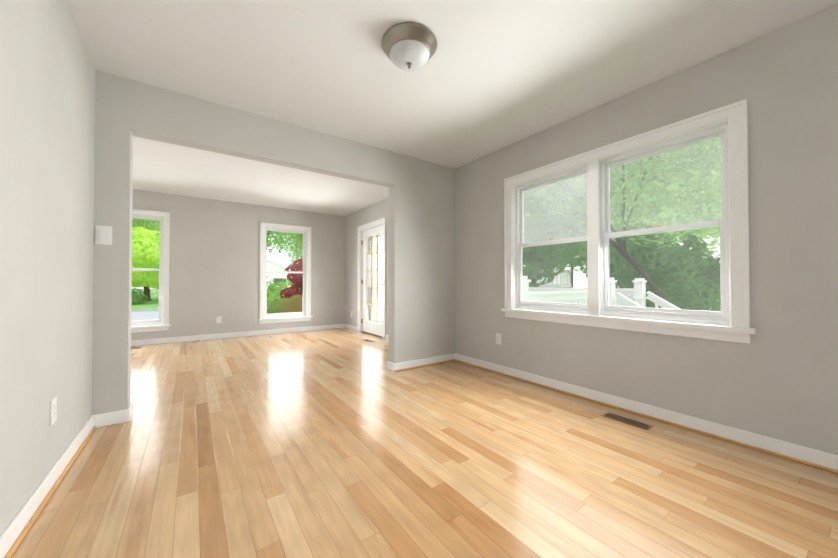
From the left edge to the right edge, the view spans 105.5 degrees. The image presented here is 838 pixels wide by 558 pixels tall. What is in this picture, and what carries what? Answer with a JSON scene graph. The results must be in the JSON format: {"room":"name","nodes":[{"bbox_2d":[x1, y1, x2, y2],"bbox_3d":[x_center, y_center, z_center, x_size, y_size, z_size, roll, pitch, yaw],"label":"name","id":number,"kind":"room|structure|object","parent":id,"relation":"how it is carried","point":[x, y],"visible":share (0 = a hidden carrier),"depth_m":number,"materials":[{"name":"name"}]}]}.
{"room":"empty dining room","nodes":[
{"label":"empty dining room","id":0,"kind":"room"},
{"bbox_2d":[0,0,94,535],"bbox_3d":[-0.801,-0.236,0.083,0.120,2.440,5.030,0,-1,-35],"label":"wall","id":1,"kind":"structure","parent":0,"point":[47,106],"depth_m":1.43,"materials":[{"name":"grey paint"}]},
{"bbox_2d":[0,416,92,557],"bbox_3d":[-0.791,0.941,0.169,0.013,0.088,4.854,0,-1,-35],"label":"baseboard","id":2,"kind":"structure","parent":1,"relation":"attached to","point":[11,533],"depth_m":1.39,"materials":[{"name":"white paint"}]},
{"bbox_2d":[4,426,95,557],"bbox_3d":[-0.779,0.977,0.177,0.016,0.016,4.854,0,-1,-35],"label":"trim","id":3,"kind":"structure","parent":1,"relation":"attached to","point":[14,547],"depth_m":1.40,"materials":[{"name":"brown wood"}]},
{"bbox_2d":[49,397,56,425],"bbox_3d":[-1.774,0.641,1.547,0.009,0.118,0.072,0,-1,-35],"label":"outlet","id":4,"kind":"object","parent":1,"relation":"attached to","point":[53,410],"visible":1,"depth_m":1.54,"materials":[{"name":"white plastic"}]},
{"bbox_2d":[131,189,344,339],"bbox_3d":[-3.706,-0.173,5.577,5.030,2.440,0.150,0,-1,-35],"label":"wall","id":5,"kind":"structure","parent":0,"point":[214,259],"depth_m":5.69,"materials":[{"name":"grey paint"}]},
{"bbox_2d":[131,209,170,332],"bbox_3d":[-4.502,-0.129,4.980,1.000,1.922,0.198,0,-1,-35],"label":"window","id":6,"kind":"structure","parent":5,"relation":"in","point":[161,323],"depth_m":5.17,"materials":[{"name":"white paint"}]},
{"bbox_2d":[131,324,344,345],"bbox_3d":[-3.597,1.003,5.541,4.880,0.088,0.013,0,-1,-35],"label":"baseboard","id":7,"kind":"structure","parent":5,"relation":"attached to","point":[205,337],"depth_m":5.68,"materials":[{"name":"white paint"}]},
{"bbox_2d":[258,222,312,323],"bbox_3d":[-2.637,-0.108,6.309,1.000,1.912,0.198,0,-1,-35],"label":"window","id":8,"kind":"structure","parent":5,"relation":"in","point":[266,318],"depth_m":6.29,"materials":[{"name":"white paint"}]},
{"bbox_2d":[91,70,454,415],"bbox_3d":[-1.627,-0.206,2.662,5.030,2.440,0.130,0,-1,-35],"label":"wall","id":9,"kind":"structure","parent":0,"point":[421,259],"depth_m":2.74,"materials":[{"name":"grey paint"}]},
{"bbox_2d":[95,225,111,244],"bbox_3d":[-2.166,-0.302,2.191,0.082,0.128,0.014,0,-1,-35],"label":"dimmer switch","id":10,"kind":"object","parent":9,"relation":"attached to","point":[104,235],"visible":1,"depth_m":2.19,"materials":[{"name":"white plastic"}]},
{"bbox_2d":[92,409,129,427],"bbox_3d":[-2.129,0.964,2.203,0.195,0.088,0.013,0,-1,-35],"label":"baseboard","id":11,"kind":"structure","parent":9,"relation":"attached to","point":[110,418],"depth_m":2.20,"materials":[{"name":"white paint"}]},
{"bbox_2d":[128,403,132,418],"bbox_3d":[-2.097,0.966,2.314,0.013,0.088,0.130,0,-1,-35],"label":"baseboard","id":12,"kind":"structure","parent":9,"relation":"attached to","point":[131,409],"depth_m":2.32,"materials":[{"name":"white paint"}]},
{"bbox_2d":[388,361,393,370],"bbox_3d":[-0.315,0.980,3.584,0.013,0.088,0.130,0,-1,-35],"label":"baseboard","id":13,"kind":"structure","parent":9,"relation":"attached to","point":[390,365],"depth_m":3.58,"materials":[{"name":"white paint"}]},
{"bbox_2d":[394,359,453,371],"bbox_3d":[0.077,1.018,3.758,0.853,0.016,0.016,0,-1,-35],"label":"trim","id":14,"kind":"structure","parent":9,"relation":"attached to","point":[453,359],"depth_m":3.73,"materials":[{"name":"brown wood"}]},
{"bbox_2d":[394,353,454,369],"bbox_3d":[0.086,0.983,3.783,0.897,0.088,0.013,0,-1,-35],"label":"baseboard","id":15,"kind":"structure","parent":9,"relation":"attached to","point":[418,362],"depth_m":3.75,"materials":[{"name":"white paint"}]},
{"bbox_2d":[11,328,837,557],"bbox_3d":[-1.148,1.067,2.105,5.180,0.120,8.750,0,-1,-35],"label":"floor","id":16,"kind":"structure","parent":0,"point":[338,443],"depth_m":1.63,"materials":[{"name":"brown wood"}]},
{"bbox_2d":[601,412,652,429],"bbox_3d":[1.474,1.007,2.268,0.105,0.004,0.290,0,-1,-35],"label":"floor vent","id":17,"kind":"object","parent":16,"relation":"in","point":[632,422],"visible":1,"depth_m":2.26,"materials":[{"name":"brown metal"}]},
{"bbox_2d":[64,0,837,215],"bbox_3d":[-1.148,-1.492,2.134,5.180,0.120,8.750,0,-1,-35],"label":"ceiling","id":18,"kind":"structure","parent":0,"point":[489,77],"depth_m":2.13,"materials":[{"name":"white paint"}]},
{"bbox_2d":[382,22,436,70],"bbox_3d":[-0.059,-1.359,1.944,0.336,0.152,0.336,0,-1,-35],"label":"flush-mount light","id":19,"kind":"object","parent":18,"relation":"attached to","point":[408,46],"visible":1,"depth_m":1.86,"materials":[{"name":"white glass"}]},
{"bbox_2d":[345,3,837,454],"bbox_3d":[0.856,-0.195,3.641,0.150,2.440,8.600,0,-1,-35],"label":"wall","id":20,"kind":"structure","parent":0,"point":[776,377],"depth_m":1.95,"materials":[{"name":"grey paint"}]},
{"bbox_2d":[345,324,357,330],"bbox_3d":[-1.415,1.016,6.673,0.013,0.088,0.677,0,-1,-35],"label":"baseboard","id":21,"kind":"structure","parent":20,"relation":"attached to","point":[351,327],"depth_m":6.65,"materials":[{"name":"white paint"}]},
{"bbox_2d":[357,218,385,339],"bbox_3d":[-0.841,-0.003,5.997,0.172,2.110,1.110,0,-1,-35],"label":"french door","id":22,"kind":"structure","parent":20,"relation":"in","point":[369,266],"depth_m":6.06,"materials":[{"name":"white paint"}]},
{"bbox_2d":[496,333,500,344],"bbox_3d":[0.867,0.653,3.479,0.009,0.118,0.072,0,-1,-35],"label":"outlet","id":23,"kind":"object","parent":20,"relation":"attached to","point":[498,338],"visible":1,"depth_m":3.48,"materials":[{"name":"white plastic"}]},
{"bbox_2d":[501,99,756,343],"bbox_3d":[1.501,-0.340,2.696,0.198,1.472,1.880,0,-1,-35],"label":"window","id":24,"kind":"structure","parent":20,"relation":"in","point":[563,192],"depth_m":2.54,"materials":[{"name":"white paint"}]},
{"bbox_2d":[454,359,837,473],"bbox_3d":[1.855,0.999,2.055,0.022,0.016,4.854,0,-1,-35],"label":"trim","id":25,"kind":"structure","parent":20,"relation":"attached to","point":[702,432],"depth_m":2.14,"materials":[{"name":"brown wood"}]},
{"bbox_2d":[455,353,837,469],"bbox_3d":[1.865,0.963,2.071,0.013,0.088,4.867,0,-1,-35],"label":"baseboard","id":26,"kind":"structure","parent":20,"relation":"attached to","point":[818,457],"depth_m":2.15,"materials":[{"name":"white paint"}]},
{"label":"outside","id":27,"kind":"structure","parent":0,"visible":0},
{"bbox_2d":[131,288,720,310],"bbox_3d":[-19.457,2.085,34.943,150.000,0.001,160.000,0,-1,-35],"label":"ground","id":28,"kind":"structure","parent":27,"point":[153,303],"depth_m":24.57,"materials":[{"name":"green plant"}]},
{"bbox_2d":[131,288,148,304],"bbox_3d":[-23.221,1.487,24.215,3.940,1.835,3.330,0,-1,-35],"label":"hedge","id":29,"kind":"object","parent":28,"relation":"on","point":[135,300],"depth_m":24.66,"materials":[{"name":"green plant"}]},
{"bbox_2d":[132,226,159,300],"bbox_3d":[-24.269,-1.334,29.607,13.744,6.915,11.634,0,-1,-35],"label":"tree","id":30,"kind":"object","parent":28,"relation":"on","point":[146,244],"depth_m":26.24,"materials":[{"name":"green plant"}]},
{"bbox_2d":[132,219,159,231],"bbox_3d":[-44.758,-7.164,42.140,21.769,18.863,16.684,0,-1,-35],"label":"tree","id":31,"kind":"object","parent":28,"relation":"on","point":[135,222],"depth_m":43.50,"materials":[{"name":"green plant"}]},
{"bbox_2d":[133,286,158,294],"bbox_3d":[-36.696,1.347,29.416,27.640,1.350,0.140,0,-1,-35],"label":"fence","id":32,"kind":"object","parent":28,"relation":"on","point":[150,290],"depth_m":34.73,"materials":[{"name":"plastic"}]},
{"bbox_2d":[138,219,159,228],"bbox_3d":[-38.999,-7.247,52.901,16.961,19.277,14.821,0,-1,-35],"label":"tree","id":33,"kind":"object","parent":28,"relation":"on","point":[151,224],"depth_m":46.35,"materials":[{"name":"green plant"}]},
{"bbox_2d":[266,231,283,257],"bbox_3d":[-13.496,-4.062,26.932,10.814,12.309,9.929,0,-1,-35],"label":"tree","id":34,"kind":"object","parent":28,"relation":"on","point":[270,241],"depth_m":27.07,"materials":[{"name":"green plant"}]},
{"bbox_2d":[266,260,291,290],"bbox_3d":[-30.171,-0.493,62.062,11.700,5.780,12.150,0,-1,-35],"label":"house","id":35,"kind":"structure","parent":28,"relation":"on","point":[272,266],"depth_m":59.29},
{"bbox_2d":[267,279,299,309],"bbox_3d":[-5.660,0.917,13.442,2.304,2.042,2.323,0,-1,-35],"label":"tree","id":36,"kind":"object","parent":28,"relation":"on","point":[273,292],"depth_m":12.94,"materials":[{"name":"green plant"}]},
{"bbox_2d":[267,295,302,313],"bbox_3d":[-3.321,1.167,7.465,2.471,1.593,1.970,0,-1,-35],"label":"shrubs","id":37,"kind":"object","parent":28,"relation":"on","point":[294,303],"depth_m":7.32,"materials":[{"name":"green plant"}]},
{"bbox_2d":[271,232,302,268],"bbox_3d":[-18.336,-6.684,63.272,21.381,18.389,17.159,0,-1,-35],"label":"tree","id":38,"kind":"object","parent":28,"relation":"on","point":[298,241],"depth_m":57.43,"materials":[{"name":"green plant"}]},
{"bbox_2d":[279,259,302,297],"bbox_3d":[-3.243,0.576,10.555,2.511,2.657,2.719,0,-1,-35],"label":"tree","id":39,"kind":"object","parent":28,"relation":"on","point":[296,279],"depth_m":10.02,"materials":[{"name":"red plant"}]},
{"bbox_2d":[131,291,706,320],"bbox_3d":[-8.312,1.845,19.311,150.000,0.120,7.600,0,-1,-35],"label":"asphalt street","id":40,"kind":"structure","parent":28,"relation":"on","point":[149,314],"depth_m":16.55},
{"bbox_2d":[379,276,679,322],"bbox_3d":[1.285,0.953,6.161,3.416,1.918,5.999,0,-1,-35],"label":"deck railing","id":41,"kind":"object","parent":28,"relation":"on","point":[621,297],"depth_m":4.73,"materials":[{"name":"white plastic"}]},
{"bbox_2d":[531,267,572,287],"bbox_3d":[6.184,0.604,18.975,4.146,2.604,3.946,0,-1,-35],"label":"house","id":42,"kind":"structure","parent":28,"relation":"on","point":[568,278],"depth_m":18.20,"materials":[{"name":"white plastic"}]},
{"bbox_2d":[523,196,586,286],"bbox_3d":[4.310,-0.624,11.880,4.549,5.086,4.927,0,-1,-35],"label":"tree","id":43,"kind":"object","parent":28,"relation":"on","point":[563,256],"depth_m":11.01,"materials":[{"name":"green plant"}]},
{"bbox_2d":[524,137,721,300],"bbox_3d":[8.368,-4.932,17.386,17.279,13.830,18.673,0,-1,-35],"label":"tree","id":44,"kind":"object","parent":28,"relation":"on","point":[633,179],"depth_m":12.81,"materials":[{"name":"green plant"}]},
{"bbox_2d":[555,140,721,286],"bbox_3d":[22.460,-8.004,36.013,28.162,20.401,27.885,0,-1,-35],"label":"tree","id":45,"kind":"object","parent":28,"relation":"on","point":[713,232],"depth_m":29.07,"materials":[{"name":"green plant"}]},
{"bbox_2d":[580,223,720,310],"bbox_3d":[15.217,-0.264,19.235,7.902,6.147,8.588,0,-1,-35],"label":"bush","id":46,"kind":"object","parent":28,"relation":"on","point":[689,284],"depth_m":17.45,"materials":[{"name":"green plant"}]}
]}

